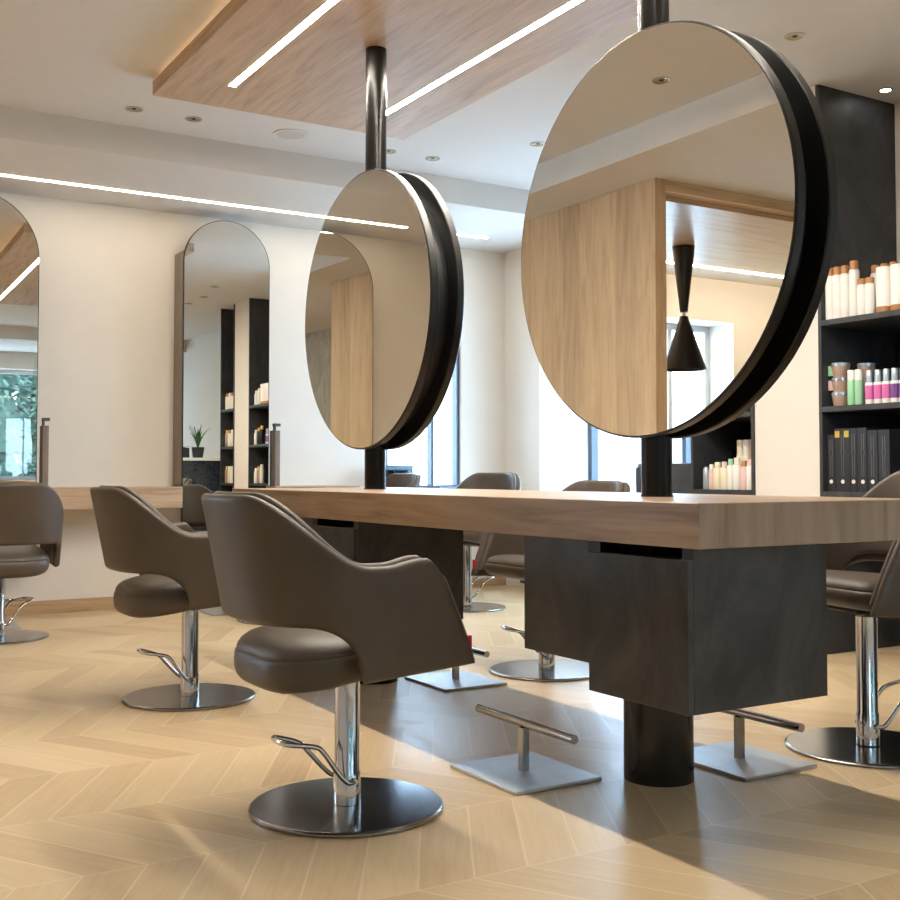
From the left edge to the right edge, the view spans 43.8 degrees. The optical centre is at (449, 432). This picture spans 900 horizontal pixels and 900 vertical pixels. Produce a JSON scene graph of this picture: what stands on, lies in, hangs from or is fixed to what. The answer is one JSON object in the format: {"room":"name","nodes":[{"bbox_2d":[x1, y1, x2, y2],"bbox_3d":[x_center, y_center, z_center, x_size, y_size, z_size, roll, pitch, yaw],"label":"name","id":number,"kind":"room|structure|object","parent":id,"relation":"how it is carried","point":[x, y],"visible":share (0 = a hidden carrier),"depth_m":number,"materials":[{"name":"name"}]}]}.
{"room":"salon","nodes":[
{"label":"salon","id":0,"kind":"room"},
{"bbox_2d":[0,192,504,602],"bbox_3d":[-3.976,-0.298,6.878,10.100,2.935,0.420,1,-2,-31],"label":"wall","id":1,"kind":"structure","parent":0,"point":[107,272],"depth_m":7.75,"materials":[{"name":"paint"}]},
{"bbox_2d":[0,197,38,482],"bbox_3d":[-3.052,-0.354,7.056,0.824,2.360,0.216,1,-2,-30],"label":"arched mirror","id":2,"kind":"object","parent":1,"relation":"attached to","point":[19,250],"visible":0.88,"depth_m":7.12,"materials":[{"name":"mirror"}]},
{"bbox_2d":[51,486,182,509],"bbox_3d":[-2.277,0.430,7.447,0.913,0.142,0.320,1,-2,-31],"label":"countertop","id":3,"kind":"structure","parent":1,"relation":"attached to","point":[72,498],"depth_m":7.41,"materials":[{"name":"brown wood"}]},
{"bbox_2d":[39,418,49,484],"bbox_3d":[-2.600,0.127,7.175,0.042,0.445,0.110,1,-2,-31],"label":"holder","id":4,"kind":"object","parent":3,"relation":"on","point":[44,430],"visible":0.88,"depth_m":7.13,"materials":[{"name":"brown metal"}]},
{"bbox_2d":[173,220,269,531],"bbox_3d":[-1.617,-0.317,7.923,0.630,2.350,0.217,1,-2,-31],"label":"arched mirror","id":5,"kind":"object","parent":1,"relation":"attached to","point":[222,280],"visible":0.93,"depth_m":7.82,"materials":[{"name":"mirror"}]},
{"bbox_2d":[5,576,505,615],"bbox_3d":[-1.843,1.164,7.860,5.380,0.085,0.018,1,-2,-31],"label":"baseboard","id":6,"kind":"structure","parent":1,"relation":"attached to","point":[100,603],"depth_m":7.44,"materials":[{"name":"brown wood"}]},
{"bbox_2d":[269,485,359,487],"bbox_3d":[-1.029,0.458,8.202,0.660,0.142,0.320,1,-2,-31],"label":"countertop","id":7,"kind":"structure","parent":1,"relation":"attached to","point":[326,486],"depth_m":8.14,"materials":[{"name":"brown wood"}]},
{"bbox_2d":[269,423,280,485],"bbox_3d":[-1.248,0.156,7.992,0.042,0.445,0.110,1,-2,-31],"label":"holder","id":8,"kind":"object","parent":7,"relation":"on","point":[275,434],"visible":1,"depth_m":7.95,"materials":[{"name":"grey metal"}]},
{"bbox_2d":[386,352,458,487],"bbox_3d":[-0.234,-0.304,8.968,0.685,1.500,0.070,1,-2,-31],"label":"window","id":9,"kind":"structure","parent":1,"relation":"in","point":[455,377],"depth_m":9.09,"materials":[{"name":"clear glass"}]},
{"bbox_3d":[-0.229,0.447,8.628,1.050,0.025,0.420,1,-2,-31],"label":"trim","id":10,"kind":"structure","parent":1,"relation":"attached to","visible":0},
{"bbox_2d":[386,465,412,476],"bbox_3d":[-0.431,0.337,8.498,0.245,0.185,0.200,1,-2,-31],"label":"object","id":11,"kind":"object","parent":10,"relation":"on","point":[390,469],"visible":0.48,"depth_m":8.44,"materials":[{"name":"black paint"}]},
{"bbox_2d":[0,106,529,253],"bbox_3d":[-1.338,-1.654,7.542,4.950,0.175,1.260,1,-2,-31],"label":"ceiling","id":12,"kind":"structure","parent":0,"point":[33,144],"depth_m":7.05,"materials":[{"name":"paint"}]},
{"bbox_2d":[0,174,487,238],"bbox_3d":[-1.538,-1.562,7.628,4.280,0.004,0.032,1,-2,-31],"label":"light strip","id":13,"kind":"object","parent":12,"relation":"attached to","point":[0,174],"visible":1,"depth_m":7.44,"materials":[{"name":"white plastic"}]},
{"bbox_2d":[0,585,899,899],"bbox_3d":[-0.914,1.056,2.344,10.700,0.100,11.620,1,-2,-31],"label":"floor","id":14,"kind":"structure","parent":0,"point":[102,797],"depth_m":3.20,"materials":[{"name":"beige wood"}]},
{"bbox_2d":[5,597,29,628],"bbox_3d":[-2.787,1.079,6.697,0.510,0.170,0.315,1,-2,-31],"label":"footrest","id":15,"kind":"object","parent":14,"relation":"on","point":[12,625],"visible":0.57,"depth_m":6.75,"materials":[{"name":"metal"}]},
{"bbox_2d":[0,482,63,644],"bbox_3d":[-2.489,0.710,6.203,0.649,0.873,0.664,1,-2,-31],"label":"salon chair","id":16,"kind":"object","parent":14,"relation":"on","point":[31,513],"visible":1,"depth_m":6.06,"materials":[{"name":"leather"}]},
{"bbox_2d":[90,485,255,711],"bbox_3d":[-1.123,0.650,4.571,0.664,0.873,0.649,1,-2,-31],"label":"salon chair","id":17,"kind":"object","parent":14,"relation":"on","point":[174,565],"visible":0.89,"depth_m":4.33,"materials":[{"name":"leather"}]},
{"bbox_2d":[199,608,226,615],"bbox_3d":[-1.457,1.107,7.454,0.510,0.170,0.315,1,-2,-31],"label":"footrest","id":18,"kind":"object","parent":14,"relation":"on","point":[213,611],"visible":0.13,"depth_m":7.37,"materials":[{"name":"metal"}]},
{"bbox_2d":[236,487,325,624],"bbox_3d":[-1.038,0.756,7.012,0.649,0.838,0.664,1,-3,-34],"label":"salon chair","id":19,"kind":"object","parent":14,"relation":"on","point":[238,620],"visible":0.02,"depth_m":6.82,"materials":[{"name":"metal"}]},
{"bbox_2d":[201,491,474,837],"bbox_3d":[-0.339,0.596,3.069,0.664,0.873,0.649,1,-2,-31],"label":"salon chair","id":20,"kind":"object","parent":14,"relation":"on","point":[329,619],"visible":1,"depth_m":2.85,"materials":[{"name":"leather"}]},
{"bbox_2d":[386,473,420,487],"bbox_3d":[-0.541,0.740,7.739,0.664,0.923,0.649,1,-2,-31],"label":"salon chair","id":21,"kind":"object","parent":14,"relation":"on","point":[406,480],"visible":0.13,"depth_m":7.90,"materials":[{"name":"leather"}]},
{"bbox_2d":[405,647,506,691],"bbox_3d":[0.023,1.016,4.947,0.315,0.170,0.510,1,-2,-31],"label":"footrest","id":22,"kind":"object","parent":14,"relation":"on","point":[456,679],"visible":0.66,"depth_m":4.89,"materials":[{"name":"metal"}]},
{"bbox_2d":[455,473,520,612],"bbox_3d":[0.156,0.738,7.730,0.649,0.928,0.664,-2,-3,39],"label":"salon chair","id":23,"kind":"object","parent":14,"relation":"on","point":[497,481],"visible":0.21,"depth_m":7.68,"materials":[{"name":"metal"}]},
{"bbox_2d":[450,704,601,795],"bbox_3d":[0.228,0.961,3.430,0.315,0.170,0.510,1,-2,-31],"label":"footrest","id":24,"kind":"object","parent":14,"relation":"on","point":[524,772],"visible":1,"depth_m":3.40,"materials":[{"name":"metal"}]},
{"bbox_2d":[471,480,629,681],"bbox_3d":[0.505,0.668,5.258,0.664,0.888,0.649,1,-2,-31],"label":"salon chair","id":25,"kind":"object","parent":14,"relation":"on","point":[498,554],"visible":0.3,"depth_m":5.25,"materials":[{"name":"metal"}]},
{"bbox_2d":[232,487,899,786],"bbox_3d":[0.142,0.648,4.208,0.860,0.850,3.150,1,-2,-31],"label":"table","id":26,"kind":"object","parent":14,"relation":"on","point":[658,743],"visible":0.57,"depth_m":3.18,"materials":[{"name":"brown wood"}]},
{"bbox_2d":[300,517,462,618],"bbox_3d":[-0.333,0.548,4.638,0.488,0.399,0.686,1,-2,-31],"label":"drawer cabinet","id":27,"kind":"object","parent":26,"relation":"attached to","point":[360,542],"visible":0.29,"depth_m":4.37,"materials":[{"name":"wood"}]},
{"bbox_2d":[305,46,463,488],"bbox_3d":[-0.330,-0.746,5.056,0.160,1.998,1.246,1,-2,-31],"label":"round mirror","id":28,"kind":"object","parent":26,"relation":"on","point":[384,312],"visible":0.98,"depth_m":4.89,"materials":[{"name":"metal"}]},
{"bbox_2d":[305,170,429,447],"bbox_3d":[-0.398,-0.549,5.008,0.001,1.232,1.232,1,-2,-31],"label":"mirror glass","id":29,"kind":"object","parent":28,"relation":"attached to","point":[367,312],"depth_m":4.94,"materials":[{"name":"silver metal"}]},
{"bbox_2d":[524,535,827,715],"bbox_3d":[0.600,0.492,3.096,0.488,0.399,0.686,1,-2,-31],"label":"drawer cabinet","id":30,"kind":"object","parent":26,"relation":"attached to","point":[687,632],"visible":0.83,"depth_m":2.84,"materials":[{"name":"stone"}]},
{"bbox_2d":[521,0,837,496],"bbox_3d":[0.638,-0.804,3.457,0.160,1.998,1.246,1,-2,-31],"label":"round mirror","id":31,"kind":"object","parent":26,"relation":"on","point":[680,221],"visible":1,"depth_m":3.27,"materials":[{"name":"metal"}]},
{"bbox_2d":[636,463,690,493],"bbox_3d":[1.537,0.682,6.987,0.476,0.985,0.600,1,-2,-31],"label":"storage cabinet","id":32,"kind":"object","parent":14,"relation":"on","point":[681,471],"visible":0.13,"depth_m":6.78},
{"bbox_2d":[691,404,755,494],"bbox_3d":[1.792,-0.311,6.503,0.613,2.934,0.493,1,-2,-31],"label":"shelf","id":33,"kind":"object","parent":14,"relation":"on","point":[710,445],"visible":0.12,"depth_m":6.57,"materials":[{"name":"black laminate"}]},
{"bbox_2d":[703,457,709,488],"bbox_3d":[1.490,0.233,6.498,0.042,0.186,0.042,1,-2,-31],"label":"bottle","id":34,"kind":"object","parent":33,"relation":"on","point":[706,468],"visible":0.98,"depth_m":6.48,"materials":[{"name":"silver metal"}]},
{"bbox_2d":[709,464,713,488],"bbox_3d":[1.512,0.253,6.460,0.036,0.144,0.036,1,-2,-31],"label":"bottle","id":35,"kind":"object","parent":33,"relation":"on","point":[711,465],"visible":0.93,"depth_m":6.45,"materials":[{"name":"plastic"}]},
{"bbox_2d":[713,462,720,488],"bbox_3d":[1.537,0.246,6.419,0.052,0.156,0.052,1,-2,-31],"label":"bottle","id":36,"kind":"object","parent":33,"relation":"on","point":[716,471],"visible":0.94,"depth_m":6.40,"materials":[{"name":"beige plastic"}]},
{"bbox_2d":[720,462,727,489],"bbox_3d":[1.565,0.243,6.373,0.048,0.158,0.048,1,-2,-31],"label":"bottle","id":37,"kind":"object","parent":33,"relation":"on","point":[723,471],"visible":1,"depth_m":6.35,"materials":[{"name":"beige plastic"}]},
{"bbox_2d":[727,459,732,489],"bbox_3d":[1.590,0.233,6.332,0.040,0.174,0.040,1,-2,-31],"label":"bottle","id":38,"kind":"object","parent":33,"relation":"on","point":[730,461],"visible":1,"depth_m":6.32,"materials":[{"name":"white plastic"}]},
{"bbox_2d":[733,458,740,489],"bbox_3d":[1.616,0.229,6.290,0.052,0.180,0.052,1,-2,-31],"label":"bottle","id":39,"kind":"object","parent":33,"relation":"on","point":[737,461],"visible":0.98,"depth_m":6.27,"materials":[{"name":"white plastic"}]},
{"bbox_2d":[736,440,742,460],"bbox_3d":[1.678,0.182,6.459,0.048,0.285,0.048,1,-2,-31],"label":"bottle","id":40,"kind":"object","parent":33,"relation":"on","point":[739,442],"visible":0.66,"depth_m":6.45,"materials":[{"name":"beige plastic"}]},
{"bbox_2d":[740,461,746,489],"bbox_3d":[1.643,0.236,6.245,0.044,0.163,0.044,1,-2,-31],"label":"bottle","id":41,"kind":"object","parent":33,"relation":"on","point":[743,486],"visible":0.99,"depth_m":6.23,"materials":[{"name":"plastic"}]},
{"bbox_2d":[743,440,748,465],"bbox_3d":[1.704,0.181,6.416,0.048,0.285,0.048,1,-2,-31],"label":"bottle","id":42,"kind":"object","parent":33,"relation":"on","point":[745,442],"visible":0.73,"depth_m":6.40,"materials":[{"name":"white plastic"}]},
{"bbox_2d":[746,459,750,489],"bbox_3d":[1.670,0.230,6.201,0.052,0.170,0.052,1,-2,-31],"label":"bottle","id":43,"kind":"object","parent":33,"relation":"on","point":[748,468],"visible":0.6,"depth_m":6.18,"materials":[{"name":"white plastic"}]},
{"bbox_2d":[749,439,750,458],"bbox_3d":[1.727,0.179,6.378,0.048,0.285,0.048,1,-2,-31],"label":"bottle","id":44,"kind":"object","parent":33,"relation":"on","point":[750,439],"visible":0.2,"depth_m":6.37,"materials":[{"name":"beige plastic"}]},
{"bbox_2d":[694,709,816,781],"bbox_3d":[0.923,0.966,3.576,0.315,0.170,0.510,1,-2,-31],"label":"footrest","id":45,"kind":"object","parent":14,"relation":"on","point":[736,759],"visible":0.77,"depth_m":3.52,"materials":[{"name":"metal"}]},
{"bbox_2d":[785,471,899,768],"bbox_3d":[1.460,0.588,3.785,0.664,0.941,0.649,1,-2,-20],"label":"salon chair","id":46,"kind":"object","parent":14,"relation":"on","point":[868,594],"visible":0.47,"depth_m":3.72,"materials":[{"name":"metal"}]},
{"bbox_2d":[815,84,899,654],"bbox_3d":[2.400,-0.347,5.500,0.613,2.934,0.956,1,-2,-31],"label":"shelf","id":47,"kind":"object","parent":14,"relation":"on","point":[861,129],"visible":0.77,"depth_m":5.90,"materials":[{"name":"black laminate"}]},
{"bbox_2d":[825,268,832,319],"bbox_3d":[1.957,-0.711,5.750,0.052,0.270,0.052,1,-2,-31],"label":"bottle","id":48,"kind":"object","parent":47,"relation":"on","point":[828,287],"visible":0.62,"depth_m":5.73,"materials":[{"name":"white plastic"}]},
{"bbox_2d":[827,434,834,490],"bbox_3d":[2.072,0.156,5.787,0.302,0.290,0.046,1,-2,-31],"label":"binder","id":49,"kind":"object","parent":47,"relation":"on","point":[830,438],"visible":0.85,"depth_m":5.71,"materials":[{"name":"black plastic"}]},
{"bbox_2d":[832,267,840,318],"bbox_3d":[1.980,-0.713,5.713,0.052,0.270,0.052,1,-2,-31],"label":"bottle","id":50,"kind":"object","parent":47,"relation":"on","point":[836,270],"visible":0.84,"depth_m":5.69,"materials":[{"name":"white plastic"}]},
{"bbox_2d":[831,392,847,405],"bbox_3d":[1.997,-0.171,5.712,0.094,0.074,0.094,1,-2,-31],"label":"pot","id":51,"kind":"object","parent":47,"relation":"on","point":[839,398],"visible":0.66,"depth_m":5.68,"materials":[{"name":"brown plastic"}]},
{"bbox_2d":[828,377,847,391],"bbox_3d":[1.984,-0.246,5.718,0.121,0.074,0.093,-1,-2,15],"label":"pot","id":52,"kind":"object","parent":51,"relation":"on","point":[837,384],"visible":0.77,"depth_m":5.68,"materials":[{"name":"brown plastic"}]},
{"bbox_2d":[828,362,849,376],"bbox_3d":[1.984,-0.320,5.721,0.121,0.074,0.093,-1,-2,15],"label":"pot","id":53,"kind":"object","parent":52,"relation":"on","point":[839,369],"visible":0.91,"depth_m":5.68,"materials":[{"name":"brown plastic"}]},
{"bbox_2d":[835,428,850,491],"bbox_3d":[2.109,0.139,5.726,0.302,0.318,0.094,1,-2,-31],"label":"binder","id":54,"kind":"object","parent":47,"relation":"on","point":[842,436],"visible":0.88,"depth_m":5.65,"materials":[{"name":"black plastic"}]},
{"bbox_2d":[840,265,848,317],"bbox_3d":[2.004,-0.714,5.671,0.052,0.270,0.052,1,-2,-31],"label":"bottle","id":55,"kind":"object","parent":47,"relation":"on","point":[844,276],"visible":0.85,"depth_m":5.65,"materials":[{"name":"white plastic"}]},
{"bbox_2d":[847,370,854,404],"bbox_3d":[2.018,-0.227,5.621,0.041,0.178,0.041,1,-2,-31],"label":"bottle","id":56,"kind":"object","parent":47,"relation":"on","point":[850,373],"visible":0.91,"depth_m":5.61,"materials":[{"name":"green plastic"}]},
{"bbox_2d":[850,428,857,491],"bbox_3d":[2.144,0.137,5.668,0.302,0.318,0.039,1,-2,-31],"label":"binder","id":57,"kind":"object","parent":47,"relation":"on","point":[853,431],"visible":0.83,"depth_m":5.59,"materials":[{"name":"black plastic"}]},
{"bbox_2d":[849,260,859,315],"bbox_3d":[2.033,-0.723,5.625,0.052,0.285,0.052,1,-2,-31],"label":"bottle","id":58,"kind":"object","parent":47,"relation":"on","point":[854,275],"visible":0.86,"depth_m":5.61,"materials":[{"name":"white plastic"}]},
{"bbox_2d":[855,369,863,404],"bbox_3d":[2.042,-0.228,5.583,0.041,0.178,0.041,1,-2,-31],"label":"tube","id":59,"kind":"object","parent":47,"relation":"on","point":[859,396],"visible":0.91,"depth_m":5.57,"materials":[{"name":"green plastic"}]},
{"bbox_2d":[857,278,864,314],"bbox_3d":[2.053,-0.675,5.571,0.049,0.185,0.049,1,-2,-31],"label":"bottle","id":60,"kind":"object","parent":47,"relation":"on","point":[861,282],"visible":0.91,"depth_m":5.55,"materials":[{"name":"white plastic"}]},
{"bbox_2d":[865,370,873,403],"bbox_3d":[2.075,-0.225,5.528,0.043,0.168,0.043,1,-2,-31],"label":"tube","id":61,"kind":"object","parent":47,"relation":"on","point":[869,385],"visible":0.92,"depth_m":5.51,"materials":[{"name":"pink plastic"}]},
{"bbox_2d":[865,277,875,313],"bbox_3d":[2.077,-0.677,5.531,0.049,0.185,0.049,1,-2,-31],"label":"bottle","id":62,"kind":"object","parent":47,"relation":"on","point":[870,306],"visible":0.88,"depth_m":5.51,"materials":[{"name":"white plastic"}]},
{"bbox_2d":[867,430,878,490],"bbox_3d":[2.203,0.141,5.571,0.302,0.304,0.060,1,-2,-31],"label":"binder","id":63,"kind":"object","parent":47,"relation":"on","point":[872,435],"visible":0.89,"depth_m":5.49,"materials":[{"name":"black plastic"}]},
{"bbox_2d":[870,265,879,303],"bbox_3d":[2.155,-0.715,5.663,0.050,0.270,0.050,1,-2,-31],"label":"bottle","id":64,"kind":"object","parent":47,"relation":"on","point":[873,267],"visible":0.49,"depth_m":5.65,"materials":[{"name":"white plastic"}]},
{"bbox_2d":[874,369,881,402],"bbox_3d":[2.100,-0.227,5.485,0.043,0.168,0.043,1,-2,-31],"label":"tube","id":65,"kind":"object","parent":47,"relation":"on","point":[878,372],"visible":0.89,"depth_m":5.47,"materials":[{"name":"pink plastic"}]},
{"bbox_2d":[857,428,899,491],"bbox_3d":[2.170,0.136,5.625,0.302,0.318,0.058,1,-2,-31],"label":"binder","id":66,"kind":"object","parent":47,"relation":"on","point":[862,459],"visible":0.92,"depth_m":5.55,"materials":[{"name":"black plastic"}]},
{"bbox_2d":[876,266,890,311],"bbox_3d":[2.128,-0.699,5.477,0.078,0.225,0.078,1,-2,-31],"label":"bottle","id":67,"kind":"object","parent":47,"relation":"on","point":[883,299],"visible":0.71,"depth_m":5.44,"materials":[{"name":"white plastic"}]},
{"bbox_2d":[882,369,890,402],"bbox_3d":[2.125,-0.228,5.444,0.043,0.168,0.043,1,-2,-31],"label":"tube","id":68,"kind":"object","parent":47,"relation":"on","point":[886,398],"visible":0.92,"depth_m":5.43,"materials":[{"name":"pink plastic"}]},
{"bbox_2d":[878,429,899,481],"bbox_3d":[2.237,0.139,5.515,0.302,0.304,0.064,1,-2,-31],"label":"binder","id":69,"kind":"object","parent":47,"relation":"on","point":[888,440],"visible":0.64,"depth_m":5.43,"materials":[{"name":"black plastic"}]},
{"bbox_2d":[890,368,898,401],"bbox_3d":[2.150,-0.230,5.403,0.043,0.168,0.043,1,-2,-31],"label":"tube","id":70,"kind":"object","parent":47,"relation":"on","point":[894,383],"visible":0.93,"depth_m":5.39,"materials":[{"name":"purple plastic"}]},
{"bbox_2d":[890,263,899,309],"bbox_3d":[2.170,-0.701,5.407,0.078,0.225,0.078,1,-2,-31],"label":"bottle","id":71,"kind":"object","parent":47,"relation":"on","point":[894,268],"visible":0.89,"depth_m":5.38,"materials":[{"name":"white plastic"}]},
{"bbox_3d":[2.137,-0.171,5.732,0.094,0.074,0.094,1,-2,-31],"label":"pot","id":72,"kind":"object","parent":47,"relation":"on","visible":0},
{"bbox_2d":[863,377,874,391],"bbox_3d":[2.137,-0.245,5.735,0.094,0.074,0.094,1,-2,-31],"label":"pot","id":73,"kind":"object","parent":72,"relation":"on","point":[864,378],"visible":0.12,"depth_m":5.70,"materials":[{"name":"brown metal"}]},
{"bbox_2d":[857,363,875,376],"bbox_3d":[2.137,-0.320,5.737,0.094,0.074,0.094,1,-2,-31],"label":"pot","id":74,"kind":"object","parent":73,"relation":"on","point":[864,366],"visible":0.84,"depth_m":5.70,"materials":[{"name":"brown plastic"}]},
{"bbox_2d":[0,0,899,189],"bbox_3d":[-0.914,-2.027,2.456,10.700,0.200,11.620,1,-2,-31],"label":"ceiling","id":75,"kind":"structure","parent":0,"point":[93,60],"depth_m":5.62,"materials":[{"name":"paint"}]},
{"bbox_2d":[125,106,142,111],"bbox_3d":[-1.744,-1.788,6.176,0.094,0.006,0.094,1,-2,-31],"label":"recessed light","id":76,"kind":"object","parent":75,"relation":"in","point":[128,108],"visible":1,"depth_m":6.17,"materials":[{"name":"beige metal"}]},
{"bbox_2d":[185,116,201,121],"bbox_3d":[-1.456,-1.782,6.350,0.094,0.006,0.094,1,-2,-31],"label":"recessed light","id":77,"kind":"object","parent":75,"relation":"in","point":[188,118],"visible":1,"depth_m":6.35,"materials":[{"name":"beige metal"}]},
{"bbox_2d":[273,129,308,139],"bbox_3d":[-0.944,-1.770,6.640,0.210,0.008,0.210,1,-2,-31],"label":"ceiling vent","id":78,"kind":"object","parent":75,"relation":"in","point":[286,134],"visible":1,"depth_m":6.62,"materials":[{"name":"paint"}]},
{"bbox_2d":[386,149,395,153],"bbox_3d":[-0.384,-1.759,6.983,0.094,0.006,0.094,1,-2,-31],"label":"recessed light","id":79,"kind":"object","parent":75,"relation":"in","point":[388,151],"visible":0.71,"depth_m":6.99,"materials":[{"name":"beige metal"}]},
{"bbox_2d":[152,0,637,139],"bbox_3d":[0.173,-1.815,4.323,1.460,0.088,4.120,1,-2,-31],"label":"ceiling panel","id":80,"kind":"object","parent":75,"relation":"attached to","point":[297,60],"visible":0.81,"depth_m":5.12,"materials":[{"name":"brown wood"}]},
{"bbox_2d":[425,156,439,160],"bbox_3d":[-0.111,-1.753,7.144,0.094,0.006,0.094,1,-2,-31],"label":"recessed light","id":81,"kind":"object","parent":75,"relation":"in","point":[429,158],"visible":1,"depth_m":7.14,"materials":[{"name":"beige metal"}]},
{"bbox_2d":[530,141,544,146],"bbox_3d":[0.538,-1.764,6.831,0.094,0.006,0.094,1,-2,-31],"label":"recessed light","id":82,"kind":"object","parent":75,"relation":"in","point":[537,143],"visible":0.97,"depth_m":6.83,"materials":[{"name":"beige metal"}]},
{"bbox_2d":[784,32,805,40],"bbox_3d":[1.589,-1.826,5.153,0.094,0.006,0.094,1,-2,-31],"label":"recessed light","id":83,"kind":"object","parent":75,"relation":"in","point":[795,36],"visible":1,"depth_m":5.15,"materials":[{"name":"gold metal"}]},
{"bbox_2d":[878,87,892,92],"bbox_3d":[2.285,-1.800,5.869,0.072,0.006,0.072,1,-2,-31],"label":"recessed light","id":84,"kind":"object","parent":75,"relation":"in","point":[885,89],"visible":1,"depth_m":5.87,"materials":[{"name":"silver metal"}]},
{"bbox_2d":[504,103,899,587],"bbox_3d":[3.360,-0.364,5.041,0.550,2.935,11.520,1,-2,-31],"label":"wall","id":85,"kind":"structure","parent":0,"point":[546,443],"depth_m":9.04,"materials":[{"name":"paint"}]},
{"bbox_2d":[588,424,690,479],"bbox_3d":[1.737,-0.322,8.197,0.070,1.680,2.240,1,-2,-31],"label":"window","id":86,"kind":"structure","parent":85,"relation":"in","point":[593,450],"depth_m":9.09,"materials":[{"name":"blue glass"}]},
{"bbox_2d":[755,86,819,496],"bbox_3d":[2.043,-0.326,6.105,0.600,2.935,0.445,1,-2,-31],"label":"wall","id":87,"kind":"structure","parent":85,"relation":"attached to","point":[787,454],"depth_m":5.90,"materials":[{"name":"paint"}]},
{"label":"outside","id":88,"kind":"structure","parent":0,"visible":0},
{"bbox_3d":[0.000,1.229,-0.045,80.000,0.020,80.000,1,-2,-31],"label":"ground","id":89,"kind":"structure","parent":88,"visible":0},
{"bbox_2d":[598,430,681,492],"bbox_3d":[9.007,0.601,15.955,4.060,2.400,18.000,1,-2,-31],"label":"building","id":90,"kind":"structure","parent":89,"relation":"on","point":[619,457],"depth_m":21.57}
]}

